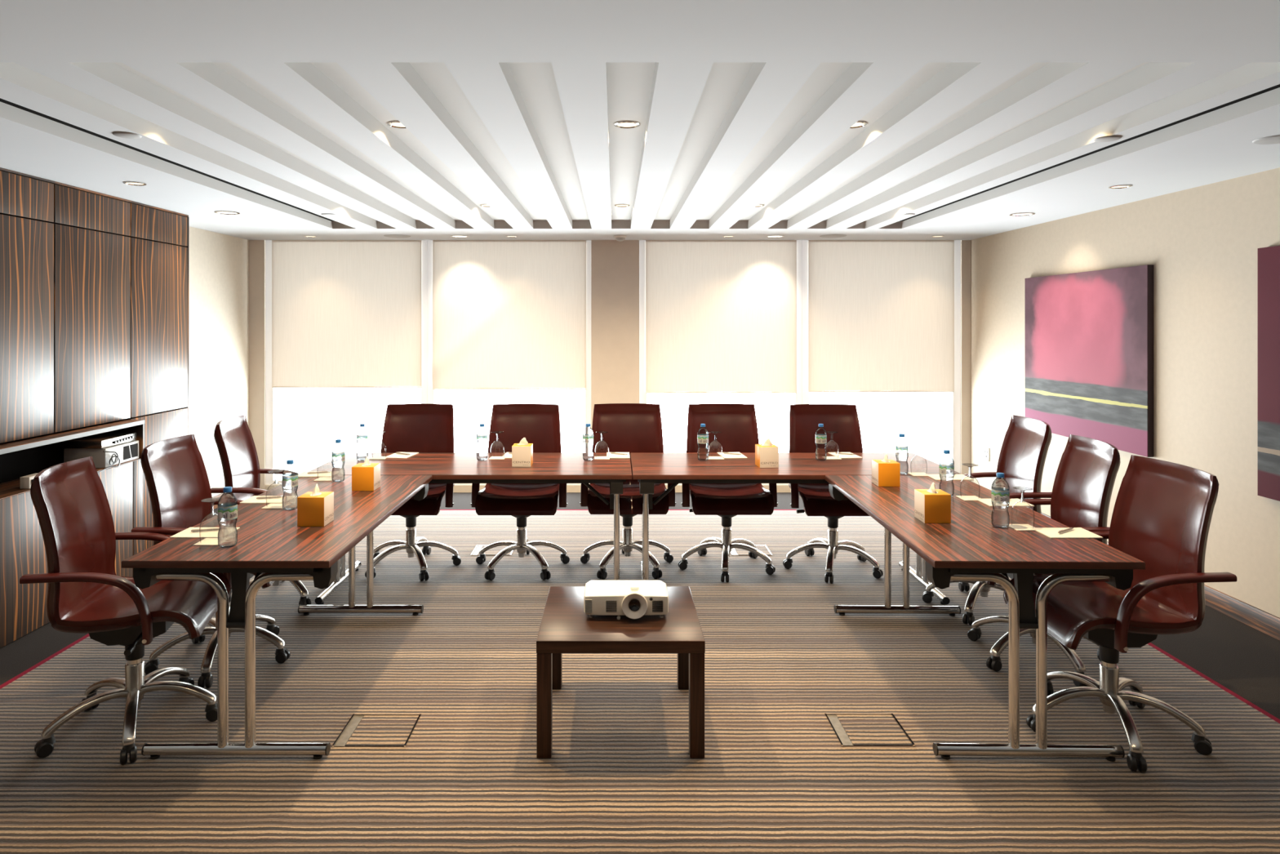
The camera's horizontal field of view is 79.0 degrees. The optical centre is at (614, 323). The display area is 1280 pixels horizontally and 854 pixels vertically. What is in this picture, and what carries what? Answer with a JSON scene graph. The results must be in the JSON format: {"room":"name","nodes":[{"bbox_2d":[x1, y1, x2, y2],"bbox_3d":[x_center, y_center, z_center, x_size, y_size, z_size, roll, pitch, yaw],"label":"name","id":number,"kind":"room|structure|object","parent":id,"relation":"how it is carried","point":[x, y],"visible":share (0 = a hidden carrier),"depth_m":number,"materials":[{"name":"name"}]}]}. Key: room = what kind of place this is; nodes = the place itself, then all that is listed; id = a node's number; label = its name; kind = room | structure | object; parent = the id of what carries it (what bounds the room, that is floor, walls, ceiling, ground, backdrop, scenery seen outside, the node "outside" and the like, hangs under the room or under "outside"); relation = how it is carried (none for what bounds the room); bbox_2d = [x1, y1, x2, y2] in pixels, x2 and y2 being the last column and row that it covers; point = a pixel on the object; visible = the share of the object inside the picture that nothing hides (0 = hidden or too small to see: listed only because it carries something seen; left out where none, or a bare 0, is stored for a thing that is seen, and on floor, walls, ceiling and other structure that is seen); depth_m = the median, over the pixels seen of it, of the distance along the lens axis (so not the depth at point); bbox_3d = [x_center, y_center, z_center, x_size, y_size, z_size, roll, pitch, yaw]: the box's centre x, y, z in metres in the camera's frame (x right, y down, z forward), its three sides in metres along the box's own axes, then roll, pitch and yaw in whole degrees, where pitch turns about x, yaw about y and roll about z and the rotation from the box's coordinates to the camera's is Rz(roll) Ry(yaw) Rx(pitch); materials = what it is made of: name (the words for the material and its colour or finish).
{"room":"conference room","nodes":[
{"label":"conference room","id":0,"kind":"room"},
{"bbox_2d":[0,633,89,688],"bbox_3d":[-2.704,1.625,2.039,0.028,0.050,9.278,0,0,0],"label":"trim","id":1,"kind":"structure","parent":0,"point":[76,642],"depth_m":3.67,"materials":[{"name":"carpet"}]},
{"bbox_2d":[189,226,248,497],"bbox_3d":[-3.510,0.305,2.475,0.100,2.590,10.150,0,0,0],"label":"wall","id":2,"kind":"structure","parent":0,"point":[219,263],"depth_m":6.75,"materials":[{"name":"paint"}]},
{"bbox_2d":[0,167,55,443],"bbox_3d":[-3.282,-0.087,3.970,0.352,1.401,0.680,0,0,0],"label":"upper cabinet","id":3,"kind":"object","parent":2,"relation":"attached to","point":[26,201],"visible":1,"depth_m":4.09,"materials":[{"name":"brown wood"}]},
{"bbox_2d":[49,182,131,434],"bbox_3d":[-3.282,-0.087,4.650,0.352,1.401,0.680,0,0,0],"label":"upper cabinet","id":4,"kind":"object","parent":2,"relation":"attached to","point":[92,244],"visible":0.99,"depth_m":4.60,"materials":[{"name":"brown wood"}]},
{"bbox_2d":[264,484,791,492],"bbox_3d":[-0.015,1.565,7.451,6.598,0.070,0.198,0,0,0],"label":"wall","id":5,"kind":"structure","parent":0,"point":[457,488],"depth_m":7.35,"materials":[{"name":"paint"}]},
{"bbox_2d":[248,240,970,489],"bbox_3d":[-0.045,0.305,7.460,6.830,2.590,0.220,0,0,0],"label":"wall","id":6,"kind":"structure","parent":0,"point":[615,264],"depth_m":7.35,"materials":[{"name":"beige paint"}]},
{"bbox_2d":[265,240,427,484],"bbox_3d":[-2.546,0.320,7.405,1.534,2.420,0.070,0,0,0],"label":"window","id":7,"kind":"structure","parent":6,"relation":"in","point":[270,393],"depth_m":7.37,"materials":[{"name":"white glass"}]},
{"bbox_2d":[271,240,421,387],"bbox_3d":[-2.541,-0.115,7.362,1.418,1.450,0.011,0,0,0],"label":"roller blind","id":8,"kind":"object","parent":7,"relation":"attached to","point":[346,313],"visible":0.96,"depth_m":7.36,"materials":[{"name":"beige fabric"}]},
{"bbox_2d":[427,240,591,484],"bbox_3d":[-1.000,0.320,7.405,1.555,2.420,0.070,0,0,0],"label":"window","id":9,"kind":"structure","parent":6,"relation":"in","point":[431,393],"depth_m":7.37,"materials":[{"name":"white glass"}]},
{"bbox_2d":[431,240,586,389],"bbox_3d":[-0.997,-0.107,7.353,1.454,1.465,0.033,0,0,0],"label":"roller blind","id":10,"kind":"object","parent":9,"relation":"attached to","point":[508,314],"visible":0.96,"depth_m":7.36,"materials":[{"name":"beige fabric"}]},
{"bbox_2d":[639,240,801,484],"bbox_3d":[1.005,0.320,7.405,1.544,2.420,0.070,0,0,0],"label":"window","id":11,"kind":"structure","parent":6,"relation":"in","point":[642,393],"depth_m":7.37,"materials":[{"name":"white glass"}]},
{"bbox_2d":[645,240,796,393],"bbox_3d":[1.010,-0.089,7.363,1.428,1.502,0.015,0,0,0],"label":"roller blind","id":12,"kind":"object","parent":11,"relation":"attached to","point":[721,315],"visible":0.96,"depth_m":7.36,"materials":[{"name":"beige fabric"}]},
{"bbox_2d":[801,240,960,473],"bbox_3d":[2.531,0.320,7.405,1.503,2.420,0.070,0,0,0],"label":"window","id":13,"kind":"structure","parent":6,"relation":"in","point":[955,397],"depth_m":7.37,"materials":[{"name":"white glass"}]},
{"bbox_2d":[808,240,954,391],"bbox_3d":[2.528,-0.094,7.362,1.382,1.491,0.011,0,0,0],"label":"roller blind","id":14,"kind":"object","parent":13,"relation":"attached to","point":[881,313],"visible":0.96,"depth_m":7.36,"materials":[{"name":"beige fabric"}]},
{"bbox_2d":[440,509,796,510],"bbox_3d":[-0.015,1.625,6.664,5.350,0.050,0.028,0,0,0],"label":"trim","id":15,"kind":"structure","parent":0,"point":[440,509],"depth_m":6.67,"materials":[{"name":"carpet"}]},
{"bbox_2d":[0,492,1279,853],"bbox_3d":[-0.045,1.625,2.525,7.030,0.050,10.250,0,0,0],"label":"floor","id":16,"kind":"structure","parent":0,"point":[774,775],"depth_m":3.07,"materials":[{"name":"carpet"}]},
{"bbox_2d":[0,419,144,648],"bbox_3d":[-3.238,1.109,3.973,0.440,0.983,2.026,0,0,0],"label":"media cabinet","id":17,"kind":"object","parent":16,"relation":"on","point":[23,606],"visible":0.33,"depth_m":4.11,"materials":[{"name":"brown wood"}]},
{"bbox_2d":[19,473,37,488],"bbox_3d":[-3.072,0.831,4.100,0.056,0.062,0.110,0,0,0],"label":"box","id":18,"kind":"object","parent":17,"relation":"in","point":[25,482],"visible":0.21,"depth_m":4.05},
{"bbox_2d":[0,419,143,454],"bbox_3d":[-3.239,0.631,3.973,0.438,0.028,2.026,0,0,0],"label":"shelf","id":19,"kind":"object","parent":17,"relation":"attached to","point":[19,445],"depth_m":4.32,"materials":[{"name":"brown wood"}]},
{"bbox_2d":[63,440,138,467],"bbox_3d":[-3.163,0.804,4.800,0.253,0.115,0.330,0,0,0],"label":"stereo receiver","id":20,"kind":"object","parent":17,"relation":"in","point":[129,451],"visible":0.79,"depth_m":4.64,"materials":[{"name":"metal"}]},
{"bbox_2d":[61,432,136,448],"bbox_3d":[-3.164,0.721,4.785,0.252,0.050,0.340,0,0,0],"label":"amplifier","id":21,"kind":"object","parent":20,"relation":"on","point":[102,440],"visible":0.96,"depth_m":4.68,"materials":[{"name":"metal"}]},
{"bbox_2d":[97,450,119,472],"bbox_3d":[-3.015,0.812,4.568,0.033,0.113,0.296,0,0,0],"label":"power cable","id":22,"kind":"object","parent":20,"relation":"hanging from","point":[115,455],"visible":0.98,"depth_m":4.66,"materials":[{"name":"black plastic"}]},
{"bbox_2d":[19,456,231,764],"bbox_3d":[-1.901,1.077,3.087,0.637,1.046,0.632,0,0,-13],"label":"office chair","id":23,"kind":"object","parent":16,"relation":"on","point":[86,593],"visible":0.94,"depth_m":3.04,"materials":[{"name":"red leather"}]},
{"bbox_2d":[125,200,189,549],"bbox_3d":[-3.282,0.406,5.331,0.352,2.388,0.682,0,0,0],"label":"tall cabinet","id":24,"kind":"object","parent":16,"relation":"on","point":[159,237],"visible":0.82,"depth_m":5.29,"materials":[{"name":"brown wood"}]},
{"bbox_2d":[131,434,290,688],"bbox_3d":[-1.857,1.077,3.693,0.634,1.046,0.635,0,0,-4],"label":"office chair","id":25,"kind":"object","parent":16,"relation":"on","point":[174,468],"visible":0.53,"depth_m":3.67,"materials":[{"name":"red leather"}]},
{"bbox_2d":[210,414,333,605],"bbox_3d":[-1.993,1.077,4.545,0.619,1.046,0.629,0,0,-9],"label":"office chair","id":26,"kind":"object","parent":16,"relation":"on","point":[233,437],"visible":0.28,"depth_m":4.54,"materials":[{"name":"red leather"}]},
{"bbox_2d":[121,475,432,759],"bbox_3d":[-1.395,1.225,3.567,0.745,0.750,1.575,0,0,0],"label":"folding table","id":27,"kind":"object","parent":16,"relation":"on","point":[270,542],"visible":0.98,"depth_m":2.88,"materials":[{"name":"brown wood"}]},
{"bbox_2d":[169,527,239,537],"bbox_3d":[-1.660,0.848,3.150,0.206,0.004,0.148,0,0,0],"label":"notepad","id":28,"kind":"object","parent":27,"relation":"on","point":[187,533],"visible":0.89,"depth_m":3.12,"materials":[{"name":"beige paper"}]},
{"bbox_2d":[191,528,219,532],"bbox_3d":[-1.653,0.839,3.161,0.128,0.010,0.009,0,0,-18],"label":"ballpoint pen","id":29,"kind":"object","parent":28,"relation":"on","point":[209,529],"visible":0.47,"depth_m":3.15,"materials":[{"name":"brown plastic"}]},
{"bbox_2d":[192,537,217,545],"bbox_3d":[-1.566,0.848,3.020,0.096,0.002,0.096,0,0,0],"label":"coaster","id":30,"kind":"object","parent":27,"relation":"on","point":[206,541],"visible":0.71,"depth_m":3.00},
{"bbox_2d":[199,500,218,542],"bbox_3d":[-1.566,0.765,3.020,0.088,0.161,0.088,0,0,0],"label":"goblet","id":31,"kind":"object","parent":30,"relation":"on","point":[211,513],"visible":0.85,"depth_m":3.02,"materials":[{"name":"clear glass"}]},
{"bbox_2d":[217,486,237,547],"bbox_3d":[-1.478,0.737,2.965,0.068,0.224,0.069,0,0,-42],"label":"water bottle","id":32,"kind":"object","parent":27,"relation":"on","point":[228,502],"visible":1,"depth_m":2.94,"materials":[{"name":"plastic"}]},
{"bbox_2d":[240,495,282,503],"bbox_3d":[-1.668,0.848,3.740,0.206,0.004,0.148,0,0,0],"label":"notepad","id":33,"kind":"object","parent":27,"relation":"on","point":[252,500],"visible":0.82,"depth_m":3.70,"materials":[{"name":"beige paper"}]},
{"bbox_2d":[261,503,282,508],"bbox_3d":[-1.574,0.848,3.610,0.096,0.002,0.096,0,0,0],"label":"coaster","id":34,"kind":"object","parent":27,"relation":"on","point":[269,505],"visible":0.79,"depth_m":3.59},
{"bbox_2d":[281,459,297,510],"bbox_3d":[-1.486,0.737,3.555,0.068,0.224,0.069,0,0,-42],"label":"water bottle","id":35,"kind":"object","parent":27,"relation":"on","point":[290,473],"visible":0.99,"depth_m":3.53,"materials":[{"name":"plastic"}]},
{"bbox_2d":[297,483,333,526],"bbox_3d":[-1.272,0.767,3.305,0.114,0.165,0.113,0,0,0],"label":"tissue box","id":36,"kind":"object","parent":27,"relation":"on","point":[315,508],"visible":1,"depth_m":3.25,"materials":[{"name":"orange"}]},
{"bbox_2d":[313,476,332,480],"bbox_3d":[-1.578,0.848,4.240,0.096,0.002,0.096,0,0,0],"label":"coaster","id":37,"kind":"object","parent":27,"relation":"on","point":[321,478],"visible":0.79,"depth_m":4.24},
{"bbox_2d":[331,439,345,481],"bbox_3d":[-1.490,0.737,4.185,0.068,0.224,0.069,0,0,-42],"label":"water bottle","id":38,"kind":"object","parent":27,"relation":"on","point":[338,453],"visible":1,"depth_m":4.16,"materials":[{"name":"plastic"}]},
{"bbox_2d":[351,456,380,490],"bbox_3d":[-1.278,0.767,3.995,0.114,0.165,0.113,0,0,0],"label":"tissue box","id":39,"kind":"object","parent":27,"relation":"on","point":[366,476],"visible":1,"depth_m":3.94,"materials":[{"name":"orange"}]},
{"bbox_2d":[332,714,421,746],"bbox_3d":[-0.928,1.596,3.050,0.278,0.006,0.236,0,0,0],"label":"floor hatch","id":40,"kind":"object","parent":16,"relation":"on","point":[361,730],"visible":1,"depth_m":3.04,"materials":[{"name":"carpet"}]},
{"bbox_2d":[364,403,461,581],"bbox_3d":[-1.329,1.077,5.102,0.627,1.046,0.620,0,0,0],"label":"office chair","id":41,"kind":"object","parent":16,"relation":"on","point":[420,428],"visible":0.62,"depth_m":5.29,"materials":[{"name":"red leather"}]},
{"bbox_2d":[310,453,631,604],"bbox_3d":[-0.833,1.225,4.736,1.860,0.750,0.750,0,0,0],"label":"folding table","id":42,"kind":"object","parent":16,"relation":"on","point":[444,468],"visible":0.56,"depth_m":4.61,"materials":[{"name":"brown wood"}]},
{"bbox_2d":[297,471,331,476],"bbox_3d":[-1.672,0.848,4.370,0.206,0.004,0.148,0,0,0],"label":"notepad","id":43,"kind":"object","parent":42,"relation":"on","point":[304,473],"visible":0.61,"depth_m":4.34,"materials":[{"name":"beige paper"}]},
{"bbox_2d":[356,423,368,460],"bbox_3d":[-1.572,0.737,4.835,0.068,0.224,0.069,0,0,24],"label":"water bottle","id":44,"kind":"object","parent":42,"relation":"on","point":[362,433],"visible":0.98,"depth_m":4.81,"materials":[{"name":"plastic"}]},
{"bbox_2d":[385,452,418,458],"bbox_3d":[-1.372,0.848,5.000,0.148,0.004,0.206,0,0,8],"label":"notepad","id":45,"kind":"object","parent":42,"relation":"on","point":[394,455],"visible":0.89,"depth_m":4.96,"materials":[{"name":"beige paper"}]},
{"bbox_2d":[476,423,487,460],"bbox_3d":[-0.826,0.737,4.835,0.068,0.224,0.069,0,0,24],"label":"water bottle","id":46,"kind":"object","parent":42,"relation":"on","point":[482,433],"visible":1,"depth_m":4.81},
{"bbox_2d":[511,437,533,466],"bbox_3d":[-0.553,0.767,4.660,0.113,0.165,0.114,0,0,0],"label":"tissue box","id":47,"kind":"object","parent":42,"relation":"on","point":[522,451],"visible":1,"depth_m":4.60,"materials":[{"name":"beige"}]},
{"bbox_2d":[582,423,593,460],"bbox_3d":[-0.165,0.737,4.835,0.068,0.224,0.069,0,0,24],"label":"water bottle","id":48,"kind":"object","parent":42,"relation":"on","point":[588,433],"visible":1,"depth_m":4.81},
{"bbox_2d":[606,452,630,457],"bbox_3d":[0.022,0.848,5.000,0.148,0.004,0.206,0,0,0],"label":"notepad","id":49,"kind":"object","parent":42,"relation":"on","point":[611,455],"visible":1,"depth_m":4.96,"materials":[{"name":"beige paper"}]},
{"bbox_2d":[471,544,513,555],"bbox_3d":[-0.853,1.596,5.470,0.278,0.006,0.236,0,0,0],"label":"floor hatch","id":50,"kind":"object","parent":16,"relation":"on","point":[493,551],"visible":0.67,"depth_m":5.46,"materials":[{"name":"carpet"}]},
{"bbox_2d":[471,403,569,580],"bbox_3d":[-0.611,1.077,5.102,0.625,1.046,0.620,0,0,0],"label":"office chair","id":51,"kind":"object","parent":16,"relation":"on","point":[540,424],"visible":0.88,"depth_m":5.17,"materials":[{"name":"red leather"}]},
{"bbox_2d":[536,586,705,758],"bbox_3d":[0.022,1.383,3.152,0.622,0.433,0.595,0,0,0],"label":"coffee table","id":52,"kind":"object","parent":16,"relation":"on","point":[565,627],"visible":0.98,"depth_m":2.88,"materials":[{"name":"brown wood"}]},
{"bbox_2d":[583,579,668,619],"bbox_3d":[0.046,1.110,3.145,0.336,0.114,0.220,0,0,0],"label":"projector","id":53,"kind":"object","parent":52,"relation":"on","point":[631,598],"visible":1,"depth_m":3.06,"materials":[{"name":"beige plastic"}]},
{"bbox_2d":[585,599,591,613],"bbox_3d":[-0.103,1.113,3.062,0.028,0.051,0.010,0,0,0],"label":"grille","id":54,"kind":"object","parent":53,"relation":"attached to","point":[588,602],"depth_m":3.06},
{"bbox_2d":[579,403,675,579],"bbox_3d":[0.082,1.077,5.124,0.624,1.046,0.620,0,0,0],"label":"office chair","id":55,"kind":"object","parent":16,"relation":"on","point":[631,428],"visible":0.66,"depth_m":5.30,"materials":[{"name":"red leather"}]},
{"bbox_2d":[678,403,777,582],"bbox_3d":[0.727,1.077,5.093,0.635,1.046,0.633,0,0,0],"label":"office chair","id":56,"kind":"object","parent":16,"relation":"on","point":[737,423],"visible":0.84,"depth_m":5.22,"materials":[{"name":"red leather"}]},
{"bbox_2d":[730,544,772,555],"bbox_3d":[0.947,1.596,5.470,0.278,0.006,0.236,0,0,0],"label":"floor hatch","id":57,"kind":"object","parent":16,"relation":"on","point":[735,551],"visible":0.57,"depth_m":5.44,"materials":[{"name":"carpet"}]},
{"bbox_2d":[630,453,961,604],"bbox_3d":[1.032,1.225,4.736,1.860,0.750,0.750,0,0,0],"label":"folding table","id":58,"kind":"object","parent":16,"relation":"on","point":[650,468],"visible":0.59,"depth_m":4.61,"materials":[{"name":"brown wood"}]},
{"bbox_2d":[697,423,708,460],"bbox_3d":[0.550,0.737,4.835,0.068,0.224,0.069,0,0,24],"label":"water bottle","id":59,"kind":"object","parent":58,"relation":"on","point":[703,433],"visible":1,"depth_m":4.81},
{"bbox_2d":[716,452,746,457],"bbox_3d":[0.755,0.848,5.000,0.148,0.004,0.206,0,0,-5],"label":"notepad","id":60,"kind":"object","parent":58,"relation":"on","point":[724,455],"visible":0.86,"depth_m":4.96,"materials":[{"name":"beige paper"}]},
{"bbox_2d":[755,438,778,467],"bbox_3d":[0.907,0.767,4.630,0.113,0.165,0.114,0,0,-4],"label":"tissue box","id":61,"kind":"object","parent":58,"relation":"on","point":[766,454],"visible":1,"depth_m":4.58,"materials":[{"name":"beige"}]},
{"bbox_2d":[815,423,826,460],"bbox_3d":[1.285,0.737,4.835,0.068,0.224,0.069,0,0,24],"label":"water bottle","id":62,"kind":"object","parent":58,"relation":"on","point":[820,433],"visible":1,"depth_m":4.81,"materials":[{"name":"plastic"}]},
{"bbox_2d":[827,452,862,457],"bbox_3d":[1.482,0.848,5.000,0.148,0.004,0.206,0,0,-5],"label":"notepad","id":63,"kind":"object","parent":58,"relation":"on","point":[841,455],"visible":0.86,"depth_m":4.96,"materials":[{"name":"beige paper"}]},
{"bbox_2d":[895,433,908,474],"bbox_3d":[1.626,0.737,4.395,0.068,0.224,0.069,0,0,22],"label":"water bottle","id":64,"kind":"object","parent":58,"relation":"on","point":[901,444],"visible":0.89,"depth_m":4.37,"materials":[{"name":"plastic"}]},
{"bbox_2d":[782,404,883,582],"bbox_3d":[1.417,1.077,5.074,0.636,1.046,0.631,0,0,0],"label":"office chair","id":65,"kind":"object","parent":16,"relation":"on","point":[805,420],"visible":0.66,"depth_m":5.25,"materials":[{"name":"red leather"}]},
{"bbox_2d":[824,713,915,746],"bbox_3d":[0.997,1.596,3.055,0.278,0.006,0.236,0,0,0],"label":"floor hatch","id":66,"kind":"object","parent":16,"relation":"on","point":[862,729],"visible":1,"depth_m":3.05,"materials":[{"name":"carpet"}]},
{"bbox_2d":[825,475,1145,761],"bbox_3d":[1.535,1.225,3.560,0.745,0.750,1.575,0,0,1],"label":"folding table","id":67,"kind":"object","parent":16,"relation":"on","point":[967,548],"visible":0.94,"depth_m":2.88,"materials":[{"name":"brown wood"}]},
{"bbox_2d":[871,453,900,486],"bbox_3d":[1.431,0.767,4.100,0.114,0.165,0.113,0,0,1],"label":"tissue box","id":68,"kind":"object","parent":67,"relation":"on","point":[885,472],"visible":1,"depth_m":4.04,"materials":[{"name":"orange"}]},
{"bbox_2d":[914,482,951,523],"bbox_3d":[1.374,0.767,3.358,0.114,0.165,0.113,0,0,0],"label":"tissue box","id":69,"kind":"object","parent":67,"relation":"on","point":[931,505],"visible":1,"depth_m":3.30,"materials":[{"name":"orange"}]},
{"bbox_2d":[939,449,954,496],"bbox_3d":[1.640,0.737,3.835,0.068,0.224,0.069,0,0,22],"label":"water bottle","id":70,"kind":"object","parent":67,"relation":"on","point":[946,461],"visible":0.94,"depth_m":3.81,"materials":[{"name":"plastic"}]},
{"bbox_2d":[925,474,973,479],"bbox_3d":[1.846,0.848,4.285,0.206,0.004,0.148,0,0,0],"label":"notepad","id":71,"kind":"object","parent":67,"relation":"on","point":[936,477],"visible":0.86,"depth_m":4.28,"materials":[{"name":"beige paper"}]},
{"bbox_2d":[955,495,981,500],"bbox_3d":[1.726,0.848,3.772,0.096,0.002,0.096,0,0,0],"label":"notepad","id":72,"kind":"object","parent":67,"relation":"on","point":[962,497],"visible":1,"depth_m":3.78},
{"bbox_2d":[991,472,1009,528],"bbox_3d":[1.612,0.737,3.245,0.068,0.224,0.069,0,0,22],"label":"water bottle","id":73,"kind":"object","parent":67,"relation":"on","point":[1000,491],"visible":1,"depth_m":3.22,"materials":[{"name":"plastic"}]},
{"bbox_2d":[976,497,1034,506],"bbox_3d":[1.846,0.848,3.680,0.206,0.004,0.148,0,0,0],"label":"notepad","id":74,"kind":"object","parent":67,"relation":"on","point":[1015,501],"visible":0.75,"depth_m":3.67,"materials":[{"name":"beige paper"}]},
{"bbox_2d":[1008,524,1035,530],"bbox_3d":[1.698,0.848,3.232,0.096,0.002,0.096,0,0,0],"label":"coaster","id":75,"kind":"object","parent":67,"relation":"on","point":[1016,526],"visible":0.86,"depth_m":3.23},
{"bbox_2d":[1010,487,1034,525],"bbox_3d":[1.698,0.765,3.232,0.088,0.161,0.088,0,0,0],"label":"goblet","id":76,"kind":"object","parent":75,"relation":"on","point":[1022,500],"visible":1,"depth_m":3.23,"materials":[{"name":"clear glass"}]},
{"bbox_2d":[1031,527,1102,537],"bbox_3d":[1.829,0.848,3.145,0.206,0.004,0.148,0,0,0],"label":"notepad","id":77,"kind":"object","parent":67,"relation":"on","point":[1051,532],"visible":1,"depth_m":3.13,"materials":[{"name":"beige paper"}]},
{"bbox_2d":[922,414,1052,625],"bbox_3d":[2.069,1.066,4.360,0.632,1.067,0.636,0,0,6],"label":"office chair","id":78,"kind":"object","parent":16,"relation":"on","point":[1026,442],"visible":0.34,"depth_m":4.35,"materials":[{"name":"red leather"}]},
{"bbox_2d":[967,434,1120,686],"bbox_3d":[2.032,1.077,3.706,0.620,1.046,0.624,0,0,8],"label":"office chair","id":79,"kind":"object","parent":16,"relation":"on","point":[1087,469],"visible":0.34,"depth_m":3.70,"materials":[{"name":"red leather"}]},
{"bbox_2d":[1003,454,1236,772],"bbox_3d":[1.942,1.077,3.058,0.640,1.046,0.635,0,0,0],"label":"office chair","id":80,"kind":"object","parent":16,"relation":"on","point":[1162,513],"visible":0.8,"depth_m":3.02,"materials":[{"name":"red leather"}]},
{"bbox_2d":[0,0,1279,239],"bbox_3d":[-0.045,-0.825,2.475,7.030,0.070,10.350,0,0,0],"label":"ceiling","id":81,"kind":"structure","parent":0,"point":[511,107],"depth_m":2.97,"materials":[{"name":"paint"}]},
{"bbox_2d":[112,131,142,138],"bbox_3d":[-2.040,-0.786,3.250,0.105,0.007,0.105,0,0,0],"label":"recessed light","id":82,"kind":"object","parent":81,"relation":"attached to","point":[122,135],"visible":1,"depth_m":3.24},
{"bbox_2d":[123,181,146,186],"bbox_3d":[-2.700,-0.787,4.370,0.112,0.006,0.112,0,0,0],"label":"recessed light","id":83,"kind":"object","parent":81,"relation":"in","point":[131,183],"visible":1,"depth_m":4.37,"materials":[{"name":"silver metal"}]},
{"bbox_2d":[0,97,334,221],"bbox_3d":[-2.304,-0.853,4.410,0.089,0.010,4.060,0,0,0],"label":"air slot","id":84,"kind":"object","parent":81,"relation":"attached to","point":[6,102],"visible":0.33,"depth_m":3.79,"materials":[{"name":"metal"}]},
{"bbox_2d":[213,210,239,214],"bbox_3d":[-2.755,-0.787,5.520,0.164,0.006,0.164,0,0,0],"label":"recessed light","id":85,"kind":"object","parent":81,"relation":"in","point":[225,212],"visible":1,"depth_m":5.53,"materials":[{"name":"silver metal"}]},
{"bbox_2d":[386,120,405,128],"bbox_3d":[-0.923,-0.857,3.350,0.112,0.006,0.112,0,0,0],"label":"recessed light","id":86,"kind":"object","parent":81,"relation":"in","point":[397,124],"visible":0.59,"depth_m":3.35,"materials":[{"name":"silver metal"}]},
{"bbox_2d":[383,234,410,237],"bbox_3d":[-1.960,-0.786,7.000,0.238,0.007,0.238,0,0,0],"label":"ceiling speaker","id":87,"kind":"object","parent":81,"relation":"attached to","point":[387,235],"visible":1,"depth_m":6.97},
{"bbox_2d":[613,235,626,241],"bbox_3d":[0.050,-0.764,6.980,0.116,0.049,0.116,0,0,0],"label":"smoke detector","id":88,"kind":"object","parent":81,"relation":"attached to","point":[619,237],"visible":1,"depth_m":6.94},
{"bbox_2d":[613,120,639,128],"bbox_3d":[0.054,-0.857,3.350,0.112,0.006,0.112,0,0,0],"label":"recessed light","id":89,"kind":"object","parent":81,"relation":"in","point":[624,124],"visible":1,"depth_m":3.35,"materials":[{"name":"silver metal"}]},
{"bbox_2d":[819,234,846,237],"bbox_3d":[1.970,-0.786,7.000,0.238,0.007,0.238,0,0,0],"label":"ceiling speaker","id":90,"kind":"object","parent":81,"relation":"attached to","point":[828,235],"visible":1,"depth_m":6.97},
{"bbox_2d":[849,120,866,128],"bbox_3d":[1.030,-0.857,3.350,0.112,0.006,0.112,0,0,0],"label":"recessed light","id":91,"kind":"object","parent":81,"relation":"in","point":[860,123],"visible":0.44,"depth_m":3.35,"materials":[{"name":"silver metal"}]},
{"bbox_2d":[1009,212,1035,216],"bbox_3d":[2.940,-0.787,5.600,0.164,0.006,0.164,0,0,0],"label":"recessed light","id":92,"kind":"object","parent":81,"relation":"in","point":[1022,214],"visible":1,"depth_m":5.61,"materials":[{"name":"silver metal"}]},
{"bbox_2d":[899,84,1279,221],"bbox_3d":[2.345,-0.853,4.410,0.089,0.010,4.060,0,0,0],"label":"air slot","id":93,"kind":"object","parent":81,"relation":"attached to","point":[1278,85],"visible":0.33,"depth_m":3.60,"materials":[{"name":"metal"}]},
{"bbox_2d":[1093,135,1121,142],"bbox_3d":[2.100,-0.786,3.310,0.105,0.007,0.105,0,0,0],"label":"recessed light","id":94,"kind":"object","parent":81,"relation":"attached to","point":[1108,138],"visible":1,"depth_m":3.30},
{"bbox_2d":[1108,184,1131,188],"bbox_3d":[2.910,-0.787,4.470,0.112,0.006,0.112,0,0,0],"label":"recessed light","id":95,"kind":"object","parent":81,"relation":"in","point":[1122,186],"visible":1,"depth_m":4.47,"materials":[{"name":"silver metal"}]},
{"bbox_2d":[1252,134,1279,144],"bbox_3d":[2.840,-0.786,3.320,0.178,0.007,0.178,0,0,0],"label":"ceiling speaker","id":96,"kind":"object","parent":81,"relation":"attached to","point":[1273,140],"visible":1,"depth_m":3.33},
{"bbox_2d":[970,167,1279,617],"bbox_3d":[3.420,0.305,2.475,0.100,2.590,10.150,0,0,0],"label":"wall","id":97,"kind":"structure","parent":0,"point":[1202,243],"depth_m":4.57,"materials":[{"name":"paint"}]},
{"bbox_2d":[983,446,989,461],"bbox_3d":[3.363,1.180,7.020,0.012,0.120,0.090,0,0,0],"label":"wall socket","id":98,"kind":"object","parent":97,"relation":"attached to","point":[986,450],"visible":1,"depth_m":7.02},
{"bbox_2d":[1024,264,1153,457],"bbox_3d":[3.348,0.234,5.575,0.040,1.202,1.450,0,0,0],"label":"painting","id":99,"kind":"object","parent":97,"relation":"attached to","point":[1089,335],"visible":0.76,"depth_m":5.40,"materials":[{"name":"pink paint"}]},
{"bbox_2d":[972,481,1279,639],"bbox_3d":[3.362,1.545,2.375,0.013,0.110,9.950,0,0,0],"label":"baseboard","id":100,"kind":"structure","parent":97,"relation":"attached to","point":[1268,624],"depth_m":4.15,"materials":[{"name":"beige wood"}]},
{"bbox_2d":[1257,245,1279,501],"bbox_3d":[3.348,0.250,3.285,0.040,1.280,1.470,0,0,0],"label":"painting","id":101,"kind":"object","parent":97,"relation":"attached to","point":[1268,258],"visible":1,"depth_m":3.94,"materials":[{"name":"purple paint"}]},
{"bbox_2d":[1147,642,1279,723],"bbox_3d":[2.674,1.625,2.039,0.028,0.050,9.278,0,0,0],"label":"trim","id":102,"kind":"structure","parent":0,"point":[1153,646],"depth_m":3.44,"materials":[{"name":"carpet"}]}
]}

